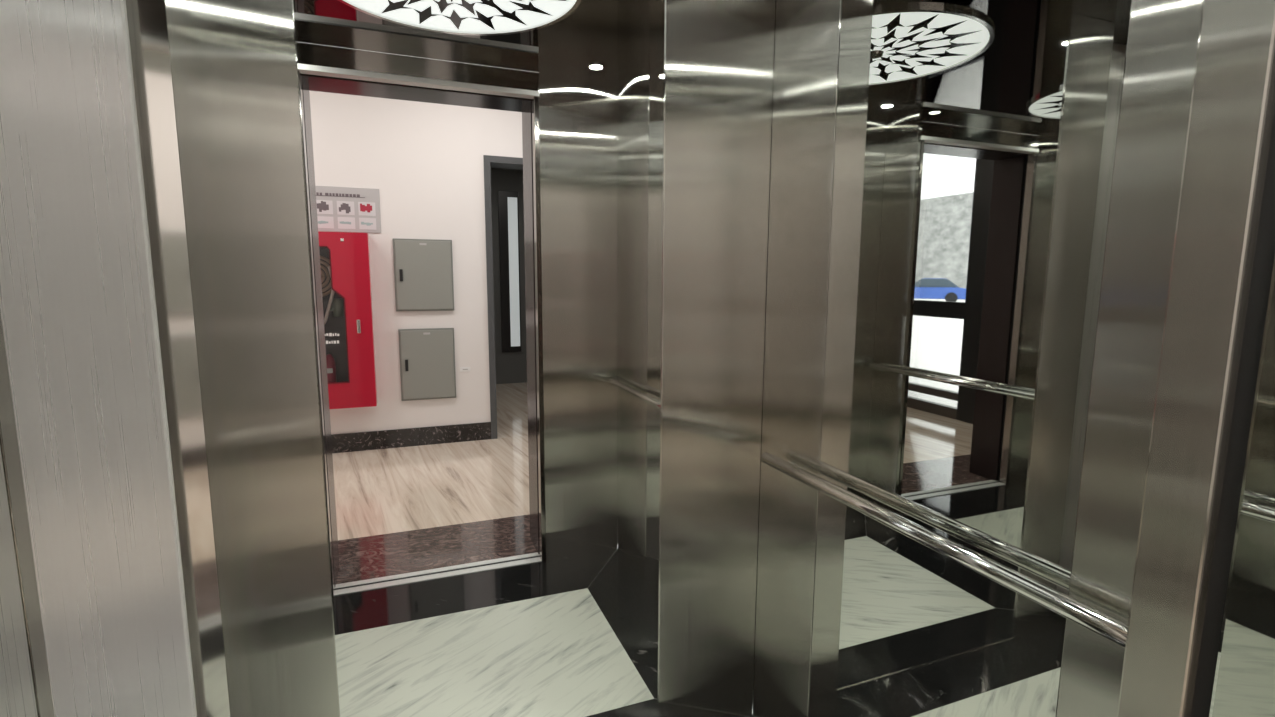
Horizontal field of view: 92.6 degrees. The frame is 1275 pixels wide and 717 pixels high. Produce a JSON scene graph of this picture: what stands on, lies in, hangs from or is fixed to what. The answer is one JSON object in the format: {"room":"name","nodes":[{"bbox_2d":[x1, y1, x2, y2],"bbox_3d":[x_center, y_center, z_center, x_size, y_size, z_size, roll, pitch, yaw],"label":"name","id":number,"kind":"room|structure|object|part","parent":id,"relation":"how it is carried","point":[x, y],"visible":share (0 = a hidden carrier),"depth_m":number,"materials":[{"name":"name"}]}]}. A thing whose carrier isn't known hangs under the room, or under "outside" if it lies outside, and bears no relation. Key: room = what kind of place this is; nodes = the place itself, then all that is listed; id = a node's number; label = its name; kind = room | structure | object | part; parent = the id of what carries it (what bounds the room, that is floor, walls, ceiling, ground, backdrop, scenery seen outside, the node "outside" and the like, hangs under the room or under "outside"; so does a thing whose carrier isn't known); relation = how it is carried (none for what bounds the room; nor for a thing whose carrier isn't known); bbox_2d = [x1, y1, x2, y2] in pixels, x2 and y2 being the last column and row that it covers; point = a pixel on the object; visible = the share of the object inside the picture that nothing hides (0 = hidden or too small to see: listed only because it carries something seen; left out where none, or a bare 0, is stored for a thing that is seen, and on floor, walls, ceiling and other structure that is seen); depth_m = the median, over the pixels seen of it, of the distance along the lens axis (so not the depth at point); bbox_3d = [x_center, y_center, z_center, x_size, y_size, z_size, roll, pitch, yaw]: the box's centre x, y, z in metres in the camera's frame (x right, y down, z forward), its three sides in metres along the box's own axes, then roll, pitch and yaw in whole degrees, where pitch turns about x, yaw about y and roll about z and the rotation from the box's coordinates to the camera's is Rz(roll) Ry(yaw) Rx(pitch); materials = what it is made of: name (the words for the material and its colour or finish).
{"room":"elevator interior","nodes":[
{"label":"elevator interior","id":0,"kind":"room"},
{"bbox_2d":[126,0,229,716],"bbox_3d":[-0.929,0.070,1.233,0.079,2.200,0.006,-5,9,-34],"label":"door frame","id":1,"kind":"structure","parent":0,"point":[147,22],"depth_m":1.22,"materials":[{"name":"grey metal"}]},
{"bbox_2d":[165,0,339,716],"bbox_3d":[-0.793,0.064,1.285,0.214,2.200,0.008,-3,8,-21],"label":"wall panel","id":2,"kind":"object","parent":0,"point":[234,69],"visible":1,"depth_m":1.27,"materials":[{"name":"silver metal"}]},
{"bbox_2d":[309,91,522,433],"bbox_3d":[-2.345,-0.751,4.478,4.320,2.950,0.120,-3,8,-21],"label":"wall","id":3,"kind":"structure","parent":0,"point":[425,161],"depth_m":4.66,"materials":[{"name":"white paint"}]},
{"bbox_2d":[318,232,376,408],"bbox_3d":[-2.322,-0.266,4.394,0.756,1.270,0.174,-3,8,-21],"label":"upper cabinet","id":4,"kind":"object","parent":3,"relation":"attached to","point":[344,256],"visible":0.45,"depth_m":4.43,"materials":[{"name":"red metal"}]},
{"bbox_2d":[326,354,336,382],"bbox_3d":[-2.256,0.120,4.478,0.076,0.305,0.079,-3,8,-21],"label":"fire extinguisher","id":5,"kind":"object","parent":4,"relation":"on","point":[331,359],"depth_m":4.45,"materials":[{"name":"red metal"}]},
{"bbox_3d":[-2.295,-0.301,4.319,0.416,0.986,0.005,-3,8,-21],"label":"window trim","id":6,"kind":"part","parent":4,"relation":"part of","materials":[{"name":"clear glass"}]},
{"bbox_3d":[-2.026,-0.233,4.428,0.025,0.100,0.014,-3,8,-21],"label":"handle","id":7,"kind":"part","parent":4,"relation":"part of","materials":[{"name":"silver metal"}]},
{"bbox_2d":[315,186,380,232],"bbox_3d":[-2.326,-1.077,4.370,0.887,0.320,0.011,-3,8,-21],"label":"sign","id":8,"kind":"object","parent":3,"relation":"attached to","point":[339,209],"visible":0.49,"depth_m":4.45,"materials":[{"name":"grey plastic"}]},
{"bbox_2d":[317,201,328,211],"bbox_3d":[-2.266,-1.094,4.387,0.077,0.078,0.001,-3,8,-21],"label":"print","id":9,"kind":"object","parent":8,"relation":"attached to","point":[322,206],"depth_m":4.39,"materials":[{"name":"grey paper"}]},
{"bbox_2d":[339,203,350,212],"bbox_3d":[-2.133,-1.095,4.439,0.077,0.072,0.001,-3,8,-21],"label":"print","id":10,"kind":"object","parent":8,"relation":"attached to","point":[343,207],"depth_m":4.44,"materials":[{"name":"grey paper"}]},
{"bbox_2d":[360,203,371,211],"bbox_3d":[-1.999,-1.109,4.489,0.081,0.062,0.001,-3,8,-21],"label":"print","id":11,"kind":"object","parent":8,"relation":"attached to","point":[364,207],"depth_m":4.49,"materials":[{"name":"red paper"}]},
{"bbox_2d":[331,422,490,452],"bbox_3d":[-2.729,0.666,4.449,3.260,0.145,0.012,-3,8,-21],"label":"baseboard","id":12,"kind":"structure","parent":3,"relation":"attached to","point":[395,438],"depth_m":4.80,"materials":[{"name":"black stone"}]},
{"bbox_2d":[393,238,453,310],"bbox_3d":[-1.640,-0.640,4.686,0.428,0.547,0.044,-3,8,-21],"label":"electrical box","id":13,"kind":"object","parent":3,"relation":"attached to","point":[423,268],"visible":1,"depth_m":4.67,"materials":[{"name":"grey metal"}]},
{"bbox_2d":[398,328,455,400],"bbox_3d":[-1.643,0.045,4.778,0.410,0.560,0.044,-3,8,-21],"label":"electrical box","id":14,"kind":"object","parent":3,"relation":"attached to","point":[427,355],"visible":1,"depth_m":4.76,"materials":[{"name":"grey metal"}]},
{"bbox_2d":[460,367,469,371],"bbox_3d":[-1.386,0.088,4.900,0.080,0.035,0.008,-3,8,-21],"label":"wall socket","id":15,"kind":"object","parent":3,"relation":"attached to","point":[462,369],"visible":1,"depth_m":4.90,"materials":[{"name":"white paint"}]},
{"bbox_2d":[483,155,522,438],"bbox_3d":[-0.798,-0.493,5.169,0.960,2.270,0.232,-3,8,-21],"label":"doorway frame","id":16,"kind":"object","parent":3,"relation":"attached to","point":[489,161],"visible":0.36,"depth_m":4.88,"materials":[{"name":"grey paint"}]},
{"bbox_2d":[302,42,531,71],"bbox_3d":[-0.921,-1.591,2.557,1.065,0.760,0.150,-3,8,-21],"label":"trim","id":17,"kind":"structure","parent":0,"point":[302,42],"depth_m":2.52,"materials":[{"name":"grey metal"}]},
{"bbox_2d":[332,382,536,583],"bbox_3d":[-2.214,0.700,4.869,4.520,0.030,4.818,-3,8,-21],"label":"floor","id":18,"kind":"structure","parent":0,"point":[401,489],"depth_m":3.63,"materials":[{"name":"beige wood"}]},
{"bbox_2d":[293,0,664,81],"bbox_3d":[-0.357,-1.073,1.319,1.548,0.050,2.446,-3,8,-21],"label":"ceiling","id":19,"kind":"structure","parent":0,"point":[618,35],"depth_m":2.24,"materials":[{"name":"grey mirror"}]},
{"bbox_2d":[338,0,581,35],"bbox_3d":[-0.555,-1.100,1.776,0.800,0.020,0.800,-3,8,-21],"label":"recessed light","id":20,"kind":"object","parent":19,"relation":"in","point":[460,17],"visible":1,"depth_m":2.00,"materials":[{"name":"white glowing acrylic"},{"name":"chrome"}]},
{"bbox_2d":[587,63,604,69],"bbox_3d":[-0.172,-1.206,2.519,0.072,0.004,0.072,-3,8,-21],"label":"recessed light","id":21,"kind":"object","parent":19,"relation":"in","point":[594,66],"visible":1,"depth_m":2.52,"materials":[{"name":"silver metal"}]},
{"bbox_2d":[490,167,522,170],"bbox_3d":[-1.106,-2.159,6.181,1.460,0.100,2.480,-3,8,-21],"label":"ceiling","id":22,"kind":"structure","parent":0,"point":[490,167],"depth_m":7.28,"materials":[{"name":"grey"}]},
{"bbox_2d":[490,169,526,383],"bbox_3d":[-1.580,-1.157,7.528,1.460,2.950,0.100,-3,8,-21],"label":"door","id":23,"kind":"structure","parent":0,"point":[511,367],"depth_m":7.50,"materials":[{"name":"grey"}]},
{"bbox_2d":[498,191,520,351],"bbox_3d":[-1.566,-1.049,7.477,0.240,1.950,0.032,-3,8,-21],"label":"window","id":24,"kind":"structure","parent":23,"relation":"in","point":[508,209],"depth_m":7.46,"materials":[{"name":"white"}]},
{"bbox_3d":[-1.517,-1.050,7.483,0.115,1.810,0.007,-3,8,-21],"label":"lit pane","id":25,"kind":"part","parent":24,"relation":"part of","materials":[{"name":"white glass"}]},
{"bbox_2d":[332,549,752,716],"bbox_3d":[-0.369,1.146,1.617,1.548,0.031,2.446,-3,8,-21],"label":"floor","id":26,"kind":"structure","parent":0,"point":[555,655],"depth_m":2.23,"materials":[{"name":"white stone"}]},
{"bbox_2d":[334,552,541,595],"bbox_3d":[-0.883,0.976,2.769,0.925,0.016,0.096,-3,8,-21],"label":"door sill","id":27,"kind":"structure","parent":26,"relation":"on","point":[406,578],"depth_m":2.75,"materials":[{"name":"silver metal"}]},
{"bbox_3d":[0.023,1.291,0.463,0.925,0.016,0.087,-3,8,-21],"label":"door sill","id":28,"kind":"structure","parent":26,"relation":"on","visible":0},
{"bbox_2d":[1117,0,1274,716],"bbox_3d":[0.074,0.220,0.199,1.085,2.190,0.362,-3,8,-21],"label":"wall panel","id":29,"kind":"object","parent":28,"relation":"on","point":[1223,256],"depth_m":0.46,"materials":[{"name":"metal"}]},
{"bbox_3d":[0.087,0.224,0.168,1.065,2.190,0.295,-3,8,-21],"label":"landing door frame","id":30,"kind":"part","parent":29,"relation":"part of","materials":[{"name":"silver metal"}]},
{"bbox_2d":[538,72,617,560],"bbox_3d":[-0.264,-0.139,2.819,0.359,2.200,0.020,-3,8,-21],"label":"wall panel","id":31,"kind":"object","parent":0,"point":[578,117],"visible":1,"depth_m":2.80,"materials":[{"name":"metal"}]},
{"bbox_2d":[657,0,775,716],"bbox_3d":[0.210,0.017,1.673,0.315,2.200,0.008,-3,8,-21],"label":"wall panel","id":32,"kind":"object","parent":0,"point":[719,54],"visible":1,"depth_m":1.66,"materials":[{"name":"silver metal"}]},
{"bbox_3d":[0.440,-0.033,1.677,0.080,2.300,2.826,-3,8,-21],"label":"wall","id":33,"kind":"structure","parent":0,"visible":0},
{"bbox_2d":[618,56,648,582],"bbox_3d":[-0.024,-0.123,2.708,0.008,2.200,0.363,-3,8,-21],"label":"lining","id":34,"kind":"object","parent":33,"relation":"attached to","point":[633,89],"visible":1,"depth_m":2.69,"materials":[{"name":"silver metal"}]},
{"bbox_2d":[609,378,660,409],"bbox_3d":[0.095,0.186,2.351,0.056,0.050,1.122,-3,8,-21],"label":"handrail","id":35,"kind":"object","parent":33,"relation":"attached to","point":[634,392],"visible":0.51,"depth_m":2.54,"materials":[{"name":"silver metal"}]},
{"bbox_2d":[646,43,663,598],"bbox_3d":[0.154,-0.062,2.258,0.006,2.200,0.610,-3,8,-21],"label":"wall panel","id":36,"kind":"object","parent":33,"relation":"attached to","point":[656,59],"visible":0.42,"depth_m":2.46,"materials":[{"name":"silver metal"}]},
{"bbox_2d":[752,8,775,713],"bbox_3d":[0.312,-0.007,1.855,0.008,2.200,0.261,-3,8,-21],"label":"lining","id":37,"kind":"object","parent":33,"relation":"attached to","point":[775,8],"visible":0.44,"depth_m":1.73,"materials":[{"name":"silver metal"}]},
{"bbox_2d":[752,0,841,716],"bbox_3d":[0.409,0.027,1.607,0.008,2.200,0.261,-3,8,-21],"label":"wall panel","id":38,"kind":"object","parent":33,"relation":"attached to","point":[807,32],"visible":1,"depth_m":1.59,"materials":[{"name":"silver metal"}]},
{"bbox_2d":[761,452,1127,647],"bbox_3d":[0.551,0.344,1.190,0.056,0.050,1.049,-3,8,-21],"label":"handrail","id":39,"kind":"object","parent":33,"relation":"attached to","point":[1104,625],"visible":0.55,"depth_m":1.05,"materials":[{"name":"silver metal"}]},
{"bbox_2d":[809,0,1131,716],"bbox_3d":[0.569,0.082,1.204,0.006,2.200,0.610,-3,8,-21],"label":"wall mirror","id":40,"kind":"object","parent":33,"relation":"attached to","point":[976,140],"visible":1,"depth_m":1.12,"materials":[{"name":"silver metal"}]},
{"bbox_2d":[1056,0,1202,716],"bbox_3d":[0.731,0.139,0.787,0.008,2.200,0.289,-3,8,-21],"label":"wall panel","id":41,"kind":"object","parent":33,"relation":"attached to","point":[1160,61],"visible":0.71,"depth_m":0.86,"materials":[{"name":"silver metal"}]},
{"bbox_3d":[-1.100,0.039,1.082,0.080,2.300,2.826,-3,8,-21],"label":"wall","id":42,"kind":"structure","parent":0,"visible":0},
{"bbox_2d":[0,443,37,716],"bbox_3d":[-0.843,0.158,0.584,0.006,2.200,0.750,-3,8,-21],"label":"wall mirror","id":43,"kind":"object","parent":42,"relation":"attached to","point":[17,692],"visible":1,"depth_m":0.94,"materials":[{"name":"silver metal"}]},
{"bbox_2d":[0,311,54,716],"bbox_3d":[-1.026,0.094,1.052,0.008,2.200,0.261,-3,8,-21],"label":"lining","id":44,"kind":"object","parent":42,"relation":"attached to","point":[10,453],"visible":0.22,"depth_m":0.97,"materials":[{"name":"silver metal"}]},
{"bbox_2d":[0,0,196,716],"bbox_3d":[-0.925,0.096,1.041,0.192,2.200,0.020,-7,10,-42],"label":"elevator door","id":45,"kind":"structure","parent":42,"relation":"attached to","point":[78,310],"depth_m":1.02,"materials":[{"name":"metal"}]},
{"bbox_3d":[-2.448,-0.434,2.114,2.199,2.950,0.150,-3,8,-21],"label":"wall","id":46,"kind":"structure","parent":0,"visible":0},
{"bbox_2d":[296,42,545,595],"bbox_3d":[-0.909,-0.127,2.700,1.085,2.200,0.286,-3,8,-21],"label":"door frame","id":47,"kind":"structure","parent":46,"relation":"attached to","point":[309,82],"depth_m":2.57,"materials":[{"name":"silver metal"}]},
{"bbox_3d":[-0.859,-1.163,2.446,0.929,0.078,0.020,-3,8,-21],"label":"door header","id":48,"kind":"part","parent":47,"relation":"part of","materials":[{"name":"silver metal"}]},
{"bbox_3d":[-0.871,-0.088,2.607,1.085,2.150,0.076,-3,8,-21],"label":"car door frame","id":49,"kind":"part","parent":47,"relation":"part of","materials":[{"name":"silver metal"}]}
]}

